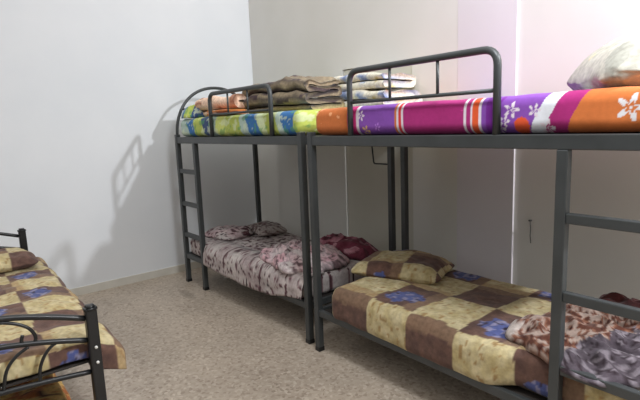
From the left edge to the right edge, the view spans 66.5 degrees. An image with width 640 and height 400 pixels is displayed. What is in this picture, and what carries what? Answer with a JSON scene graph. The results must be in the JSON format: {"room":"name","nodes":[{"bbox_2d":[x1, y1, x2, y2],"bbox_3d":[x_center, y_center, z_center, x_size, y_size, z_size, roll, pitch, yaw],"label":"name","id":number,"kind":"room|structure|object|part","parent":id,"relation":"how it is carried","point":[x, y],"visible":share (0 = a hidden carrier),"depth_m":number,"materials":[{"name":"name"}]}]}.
{"room":"dormitory","nodes":[
{"label":"dormitory","id":0,"kind":"room"},
{"bbox_2d":[0,0,256,288],"bbox_3d":[-2.736,-0.735,4.054,5.350,3.400,0.150,-9,11,-39],"label":"wall","id":1,"kind":"structure","parent":0,"point":[93,93],"depth_m":4.62,"materials":[{"name":"white paint"}]},
{"bbox_2d":[69,261,200,295],"bbox_3d":[-2.678,0.924,4.201,5.200,0.075,0.012,-9,11,-39],"label":"baseboard","id":2,"kind":"structure","parent":1,"relation":"attached to","point":[100,286],"depth_m":4.85,"materials":[{"name":"tile"}]},
{"bbox_2d":[55,267,501,399],"bbox_3d":[-0.317,1.303,1.745,5.650,0.100,7.150,-9,11,-39],"label":"floor","id":3,"kind":"structure","parent":0,"point":[181,340],"depth_m":3.21,"materials":[{"name":"carpet"}]},
{"bbox_2d":[0,373,70,399],"bbox_3d":[-1.535,1.100,2.420,0.604,0.182,0.729,-9,11,-39],"label":"folded blanket","id":4,"kind":"object","parent":3,"relation":"on","point":[53,391],"visible":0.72,"depth_m":2.54,"materials":[{"name":"orange fabric"}]},
{"bbox_2d":[0,228,106,399],"bbox_3d":[-1.985,0.741,2.695,0.974,0.847,2.100,-9,11,-37],"label":"bed","id":5,"kind":"object","parent":3,"relation":"on","point":[92,338],"visible":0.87,"depth_m":2.09,"materials":[{"name":"black metal"}]},
{"bbox_3d":[-2.632,0.281,3.436,0.880,0.118,0.025,-9,11,-37],"label":"headboard rail","id":6,"kind":"part","parent":5,"relation":"part of","materials":[{"name":"black metal"}]},
{"bbox_3d":[-2.256,0.615,3.776,0.048,0.783,0.048,-9,11,-37],"label":"post","id":7,"kind":"part","parent":5,"relation":"part of","materials":[{"name":"black metal"}]},
{"bbox_3d":[-1.366,0.522,1.851,0.880,0.118,0.025,-9,11,-37],"label":"footboard rail","id":8,"kind":"part","parent":5,"relation":"part of","materials":[{"name":"black metal"}]},
{"bbox_3d":[-1.362,0.631,1.869,0.878,0.096,0.023,-9,11,-37],"label":"footboard rail","id":9,"kind":"part","parent":5,"relation":"part of","materials":[{"name":"black metal"}]},
{"bbox_3d":[-1.355,0.800,1.895,0.874,0.052,0.023,-9,11,-37],"label":"footboard rail","id":10,"kind":"part","parent":5,"relation":"part of","materials":[{"name":"black metal"}]},
{"bbox_2d":[0,257,126,382],"bbox_3d":[-1.940,0.665,2.720,1.092,0.234,1.987,-9,11,-37],"label":"mattress","id":11,"kind":"object","parent":5,"relation":"on","point":[36,289],"visible":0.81,"depth_m":2.35,"materials":[{"name":"fabric"}]},
{"bbox_2d":[0,247,38,272],"bbox_3d":[-2.377,0.429,3.297,0.791,0.122,0.443,-9,11,-37],"label":"pillow","id":12,"kind":"object","parent":11,"relation":"on","point":[11,259],"visible":1,"depth_m":3.33,"materials":[{"name":"fabric"}]},
{"bbox_3d":[-0.991,0.835,2.189,0.048,0.740,0.048,-9,11,-37],"label":"post","id":13,"kind":"part","parent":5,"relation":"part of","materials":[{"name":"black metal"}]},
{"bbox_2d":[174,83,395,343],"bbox_3d":[-0.392,-0.095,4.241,0.901,1.898,1.974,-9,11,-39],"label":"bunk bed","id":14,"kind":"object","parent":3,"relation":"on","point":[300,139],"visible":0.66,"depth_m":3.78,"materials":[{"name":"grey metal"}]},
{"bbox_3d":[-1.327,0.093,4.744,0.042,1.445,0.042,-9,11,-39],"label":"post","id":15,"kind":"part","parent":14,"relation":"part of","materials":[{"name":"grey metal"}]},
{"bbox_3d":[-1.093,0.168,4.471,0.042,1.362,0.042,-9,11,-39],"label":"ladder post","id":16,"kind":"part","parent":14,"relation":"part of","materials":[{"name":"grey metal"}]},
{"bbox_3d":[-0.737,-0.477,3.905,0.032,0.058,1.886,-9,11,-39],"label":"rail","id":17,"kind":"part","parent":14,"relation":"part of","materials":[{"name":"grey metal"}]},
{"bbox_3d":[-0.626,-0.669,3.730,0.033,0.370,0.925,-9,11,-39],"label":"guard rail","id":18,"kind":"part","parent":14,"relation":"part of","materials":[{"name":"grey metal"}]},
{"bbox_3d":[-0.694,0.633,4.078,0.028,0.045,1.886,-9,11,-39],"label":"rail","id":19,"kind":"part","parent":14,"relation":"part of","materials":[{"name":"grey metal"}]},
{"bbox_2d":[181,109,320,136],"bbox_3d":[-0.322,-0.663,4.226,1.064,0.175,1.860,-9,11,-39],"label":"mattress","id":20,"kind":"object","parent":14,"relation":"on","point":[285,122],"visible":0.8,"depth_m":3.62,"materials":[{"name":"multicoloured fabric"}]},
{"bbox_2d":[181,105,212,118],"bbox_3d":[-1.136,-0.830,4.567,0.305,0.122,0.300,6,12,44],"label":"pillow","id":21,"kind":"object","parent":20,"relation":"on","point":[189,112],"visible":0.54,"depth_m":4.45,"materials":[{"name":"multicoloured fabric"}]},
{"bbox_2d":[195,94,254,115],"bbox_3d":[-0.758,-0.855,4.396,0.475,0.180,0.617,-11,12,-43],"label":"folded blanket","id":22,"kind":"object","parent":20,"relation":"on","point":[235,100],"visible":0.31,"depth_m":4.20,"materials":[{"name":"fabric"}]},
{"bbox_2d":[207,109,246,115],"bbox_3d":[-0.787,-0.737,4.091,0.173,0.044,0.410,-9,11,-39],"label":"folded cloth","id":23,"kind":"object","parent":20,"relation":"on","point":[222,110],"visible":0.52,"depth_m":3.98,"materials":[{"name":"orange fabric"}]},
{"bbox_2d":[242,75,344,113],"bbox_3d":[-0.221,-0.856,3.939,0.456,0.282,0.856,-10,12,-41],"label":"folded blanket","id":24,"kind":"object","parent":20,"relation":"on","point":[294,92],"visible":0.78,"depth_m":3.69,"materials":[{"name":"beige fabric"}]},
{"bbox_3d":[-0.670,-0.004,5.282,0.042,1.420,0.042,-9,11,-39],"label":"post","id":25,"kind":"part","parent":14,"relation":"part of","materials":[{"name":"grey metal"}]},
{"bbox_2d":[190,232,365,297],"bbox_3d":[-0.372,0.478,4.328,0.848,0.173,1.850,-9,11,-39],"label":"mattress","id":26,"kind":"object","parent":14,"relation":"on","point":[331,279],"visible":0.25,"depth_m":4.34,"materials":[{"name":"fabric"}]},
{"bbox_2d":[205,225,252,240],"bbox_3d":[-0.895,0.304,4.763,0.413,0.102,0.349,6,12,41],"label":"pillow","id":27,"kind":"object","parent":26,"relation":"on","point":[226,232],"visible":0.98,"depth_m":4.67,"materials":[{"name":"fabric"}]},
{"bbox_2d":[203,240,324,298],"bbox_3d":[-0.516,0.562,3.963,0.224,0.237,1.470,-9,11,-39],"label":"sheet","id":28,"kind":"object","parent":26,"relation":"on","point":[243,265],"visible":0.87,"depth_m":3.90,"materials":[{"name":"fabric"}]},
{"bbox_2d":[247,221,286,235],"bbox_3d":[-0.547,0.274,4.866,0.308,0.084,0.438,-8,11,-33],"label":"pillow","id":29,"kind":"object","parent":26,"relation":"on","point":[263,228],"visible":0.88,"depth_m":4.75,"materials":[{"name":"fabric"}]},
{"bbox_2d":[259,239,349,273],"bbox_3d":[-0.143,0.403,3.806,0.579,0.128,0.760,-8,11,-33],"label":"blanket","id":30,"kind":"object","parent":26,"relation":"on","point":[286,258],"visible":0.7,"depth_m":3.63,"materials":[{"name":"pink fabric"}]},
{"bbox_2d":[320,233,378,260],"bbox_3d":[0.228,0.359,4.024,0.319,0.123,0.696,-8,11,-33],"label":"blanket","id":31,"kind":"object","parent":26,"relation":"on","point":[354,248],"visible":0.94,"depth_m":3.87,"materials":[{"name":"red fabric"}]},
{"bbox_3d":[-0.095,0.274,3.272,0.042,1.445,0.042,-9,11,-39],"label":"post","id":32,"kind":"part","parent":14,"relation":"part of","materials":[{"name":"grey metal"}]},
{"bbox_3d":[0.251,0.669,3.610,0.813,0.045,0.028,-9,11,-39],"label":"rail","id":33,"kind":"part","parent":14,"relation":"part of","materials":[{"name":"grey metal"}]},
{"bbox_3d":[0.562,0.177,3.810,0.042,1.420,0.042,-9,11,-39],"label":"post","id":34,"kind":"part","parent":14,"relation":"part of","materials":[{"name":"grey metal"}]},
{"bbox_2d":[307,46,639,399],"bbox_3d":[0.899,0.106,2.632,0.901,1.898,1.974,-9,11,-38],"label":"bunk bed","id":35,"kind":"object","parent":3,"relation":"on","point":[564,143],"visible":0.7,"depth_m":2.03,"materials":[{"name":"grey metal"}]},
{"bbox_3d":[-0.028,0.290,3.154,0.042,1.445,0.042,-9,11,-38],"label":"post","id":36,"kind":"part","parent":35,"relation":"part of","materials":[{"name":"grey metal"}]},
{"bbox_3d":[0.324,0.685,3.485,0.813,0.045,0.028,-9,11,-38],"label":"rail","id":37,"kind":"part","parent":35,"relation":"part of","materials":[{"name":"grey metal"}]},
{"bbox_3d":[0.640,0.195,3.679,0.042,1.420,0.042,-9,11,-38],"label":"post","id":38,"kind":"part","parent":35,"relation":"part of","materials":[{"name":"grey metal"}]},
{"bbox_3d":[0.451,-0.500,2.380,0.033,0.370,0.944,-9,11,-38],"label":"guard rail","id":39,"kind":"part","parent":35,"relation":"part of","materials":[{"name":"grey metal"}]},
{"bbox_3d":[0.591,0.832,2.476,0.028,0.045,1.886,-9,11,-38],"label":"rail","id":40,"kind":"part","parent":35,"relation":"part of","materials":[{"name":"grey metal"}]},
{"bbox_3d":[0.548,-0.277,2.303,0.032,0.058,1.886,-9,11,-38],"label":"rail","id":41,"kind":"part","parent":35,"relation":"part of","materials":[{"name":"grey metal"}]},
{"bbox_2d":[316,86,639,134],"bbox_3d":[0.974,-0.459,2.615,1.063,0.169,1.935,-9,11,-38],"label":"mattress","id":42,"kind":"object","parent":35,"relation":"on","point":[613,109],"visible":0.96,"depth_m":2.03,"materials":[{"name":"fabric"}]},
{"bbox_2d":[318,89,422,106],"bbox_3d":[0.309,-0.810,3.962,0.445,0.143,1.006,-9,11,-39],"label":"quilt","id":43,"kind":"object","parent":42,"relation":"on","point":[364,94],"visible":0.27,"depth_m":3.62,"materials":[{"name":"fabric"}]},
{"bbox_2d":[334,72,415,91],"bbox_3d":[0.285,-0.945,3.965,0.405,0.131,0.950,-10,12,-41],"label":"quilt","id":44,"kind":"object","parent":43,"relation":"on","point":[374,81],"visible":0.48,"depth_m":3.66,"materials":[{"name":"fabric"}]},
{"bbox_2d":[567,31,639,90],"bbox_3d":[1.420,-0.561,1.906,0.742,0.238,0.570,-1,9,9],"label":"pillow","id":45,"kind":"object","parent":42,"relation":"on","point":[616,63],"visible":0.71,"depth_m":1.79,"materials":[{"name":"fabric"}]},
{"bbox_2d":[332,269,625,399],"bbox_3d":[0.953,0.677,2.646,0.879,0.229,1.795,-9,11,-38],"label":"mattress","id":46,"kind":"object","parent":35,"relation":"on","point":[459,322],"visible":0.63,"depth_m":2.56,"materials":[{"name":"fabric"}]},
{"bbox_2d":[351,249,454,284],"bbox_3d":[0.558,0.426,3.291,0.622,0.123,0.443,3,10,30],"label":"pillow","id":47,"kind":"object","parent":46,"relation":"on","point":[415,266],"visible":1,"depth_m":3.18,"materials":[{"name":"fabric"}]},
{"bbox_2d":[505,303,639,389],"bbox_3d":[1.236,0.585,2.167,0.750,0.104,0.684,-9,11,-35],"label":"blanket","id":48,"kind":"object","parent":46,"relation":"on","point":[606,346],"visible":0.8,"depth_m":2.04,"materials":[{"name":"fabric"}]},
{"bbox_2d":[599,292,639,307],"bbox_3d":[1.560,0.529,2.478,0.191,0.097,0.326,-9,11,-39],"label":"crumpled cloth","id":49,"kind":"object","parent":46,"relation":"on","point":[616,297],"visible":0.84,"depth_m":2.49,"materials":[{"name":"red fabric"}]},
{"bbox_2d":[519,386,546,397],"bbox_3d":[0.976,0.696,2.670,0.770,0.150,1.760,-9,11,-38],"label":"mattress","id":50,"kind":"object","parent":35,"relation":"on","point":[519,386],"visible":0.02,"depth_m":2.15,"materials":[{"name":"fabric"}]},
{"bbox_3d":[0.949,0.482,1.947,0.042,1.362,0.042,-9,11,-38],"label":"ladder post","id":51,"kind":"part","parent":35,"relation":"part of","materials":[{"name":"grey metal"}]},
{"bbox_2d":[248,0,639,299],"bbox_3d":[1.654,-0.748,3.043,0.430,3.400,7.000,-9,11,-39],"label":"wall","id":52,"kind":"structure","parent":0,"point":[313,38],"depth_m":3.59,"materials":[{"name":"white paint"}]},
{"bbox_2d":[344,65,413,250],"bbox_3d":[0.521,-0.170,4.262,0.040,1.950,0.790,-9,11,-39],"label":"door","id":53,"kind":"structure","parent":52,"relation":"in","point":[367,181],"depth_m":4.30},
{"bbox_2d":[457,0,518,283],"bbox_3d":[1.294,-0.801,3.469,0.436,3.400,0.440,-9,11,-39],"label":"column","id":54,"kind":"structure","parent":52,"relation":"attached to","point":[485,176],"depth_m":3.38,"materials":[{"name":"white paint"}]}
]}

